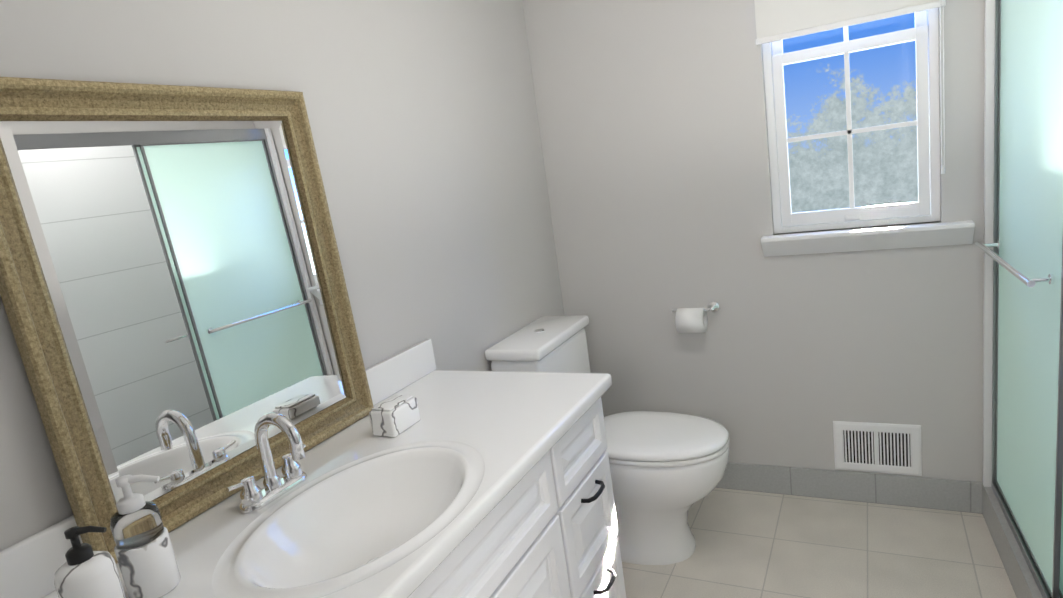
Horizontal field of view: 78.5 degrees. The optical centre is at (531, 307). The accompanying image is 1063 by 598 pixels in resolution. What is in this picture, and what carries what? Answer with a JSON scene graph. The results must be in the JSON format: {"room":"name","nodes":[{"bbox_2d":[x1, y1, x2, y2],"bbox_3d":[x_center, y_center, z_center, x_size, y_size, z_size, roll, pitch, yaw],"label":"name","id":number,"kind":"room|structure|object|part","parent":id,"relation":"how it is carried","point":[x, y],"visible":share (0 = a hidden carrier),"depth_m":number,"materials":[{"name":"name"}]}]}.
{"room":"bathroom","nodes":[
{"label":"bathroom","id":0,"kind":"room"},
{"bbox_2d":[0,0,564,550],"bbox_3d":[-0.864,0.113,1.124,0.120,2.440,4.290,-2,14,28],"label":"wall","id":1,"kind":"structure","parent":0,"point":[424,122],"depth_m":1.86,"materials":[{"name":"grey paint"}]},
{"bbox_2d":[0,77,373,563],"bbox_3d":[-0.651,-0.033,1.341,0.055,0.820,0.715,-2,14,28],"label":"mirror","id":2,"kind":"object","parent":1,"relation":"attached to","point":[175,296],"visible":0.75,"depth_m":1.26,"materials":[{"name":"mirror"}]},
{"bbox_2d":[522,0,984,482],"bbox_3d":[0.831,-0.430,2.516,1.620,2.440,0.120,-2,14,28],"label":"wall","id":3,"kind":"structure","parent":0,"point":[652,118],"depth_m":2.52,"materials":[{"name":"grey paint"}]},
{"bbox_2d":[672,301,719,332],"bbox_3d":[0.659,0.043,2.612,0.180,0.116,0.100,-2,14,28],"label":"toilet paper holder","id":4,"kind":"object","parent":3,"relation":"attached to","point":[691,320],"visible":1,"depth_m":2.59,"materials":[{"name":"white paper"}]},
{"bbox_2d":[715,462,981,513],"bbox_3d":[0.937,0.711,2.713,1.560,0.120,0.012,-2,14,28],"label":"baseboard","id":5,"kind":"structure","parent":3,"relation":"attached to","point":[941,494],"depth_m":2.53,"materials":[{"name":"grey tile"}]},
{"bbox_2d":[762,8,940,233],"bbox_3d":[1.107,-0.770,2.277,0.539,0.980,0.067,-2,14,28],"label":"window","id":6,"kind":"structure","parent":3,"relation":"in","point":[923,34],"depth_m":2.28,"materials":[{"name":"white wood"}]},
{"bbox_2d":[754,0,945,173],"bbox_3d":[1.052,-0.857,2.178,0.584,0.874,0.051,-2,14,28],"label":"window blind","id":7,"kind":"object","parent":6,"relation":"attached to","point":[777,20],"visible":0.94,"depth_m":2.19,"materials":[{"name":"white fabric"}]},
{"bbox_2d":[761,220,974,256],"bbox_3d":[1.169,-0.238,2.309,0.660,0.080,0.101,-2,14,28],"label":"window sill","id":8,"kind":"structure","parent":3,"relation":"attached to","point":[911,236],"depth_m":2.27,"materials":[{"name":"white wood"}]},
{"bbox_2d":[833,421,921,475],"bbox_3d":[1.311,0.535,2.472,0.295,0.205,0.007,-2,14,28],"label":"air vent","id":9,"kind":"object","parent":3,"relation":"in","point":[888,448],"visible":1,"depth_m":2.47,"materials":[{"name":"white plastic"}]},
{"bbox_2d":[983,0,994,486],"bbox_3d":[1.509,-0.243,2.124,0.050,1.810,0.020,-3,13,25],"label":"door frame","id":10,"kind":"structure","parent":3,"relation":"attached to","point":[989,42],"depth_m":2.12,"materials":[{"name":"white"}]},
{"bbox_2d":[975,0,1062,597],"bbox_3d":[1.251,-0.076,1.520,0.138,1.809,1.331,-3,13,25],"label":"shower door","id":11,"kind":"structure","parent":3,"relation":"attached to","point":[1025,254],"depth_m":1.79,"materials":[{"name":"teal glass"}]},
{"bbox_2d":[622,488,1016,597],"bbox_3d":[0.066,1.318,0.992,1.820,0.100,4.290,-2,14,28],"label":"floor","id":12,"kind":"structure","parent":0,"point":[751,544],"depth_m":2.26,"materials":[{"name":"tile"}]},
{"bbox_2d":[0,339,625,597],"bbox_3d":[-0.343,0.759,1.287,0.608,0.975,1.608,-2,14,28],"label":"bathroom vanity","id":13,"kind":"object","parent":12,"relation":"on","point":[546,527],"depth_m":1.36,"materials":[{"name":"white"}]},
{"bbox_2d":[54,526,125,597],"bbox_3d":[-0.623,0.389,0.917,0.076,0.172,0.072,-2,14,28],"label":"soap dispenser","id":14,"kind":"object","parent":13,"relation":"on","point":[85,570],"visible":1,"depth_m":0.90,"materials":[{"name":"plastic"}]},
{"bbox_2d":[110,475,180,597],"bbox_3d":[-0.608,0.354,1.015,0.084,0.195,0.074,-2,14,28],"label":"soap dispenser","id":15,"kind":"object","parent":13,"relation":"on","point":[146,558],"visible":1,"depth_m":1.00,"materials":[{"name":"plastic"}]},
{"bbox_2d":[226,412,306,513],"bbox_3d":[-0.497,0.290,1.282,0.133,0.177,0.195,-2,14,28],"label":"faucet","id":16,"kind":"object","parent":13,"relation":"on","point":[254,497],"visible":1,"depth_m":1.27,"materials":[{"name":"silver metal"}]},
{"bbox_3d":[-0.401,0.395,1.211,0.597,0.222,1.608,-2,14,28],"label":"bathroom vanity top","id":17,"kind":"part","parent":13,"relation":"part of","materials":[{"name":"white stone"}]},
{"bbox_2d":[369,395,420,436],"bbox_3d":[-0.330,0.260,1.573,0.070,0.068,0.105,-2,14,28],"label":"soap dish","id":18,"kind":"object","parent":13,"relation":"on","point":[395,415],"visible":1,"depth_m":1.54,"materials":[{"name":"stone"}]},
{"bbox_2d":[485,315,729,564],"bbox_3d":[0.333,0.487,2.409,0.773,0.848,0.472,-2,14,28],"label":"toilet","id":19,"kind":"object","parent":12,"relation":"on","point":[667,470],"visible":0.54,"depth_m":2.29,"materials":[{"name":"white ceramic"}]},
{"bbox_2d":[982,483,1042,597],"bbox_3d":[1.403,0.854,1.727,0.100,0.120,1.364,-3,13,25],"label":"curb","id":20,"kind":"object","parent":12,"relation":"on","point":[1021,577],"visible":0.4,"depth_m":2.03,"materials":[{"name":"tile"}]},
{"label":"outside","id":21,"kind":"structure","parent":0,"visible":0},
{"bbox_2d":[783,13,917,212],"bbox_3d":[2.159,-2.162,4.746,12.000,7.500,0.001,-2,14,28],"label":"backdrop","id":22,"kind":"structure","parent":21,"point":[834,144],"depth_m":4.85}
]}

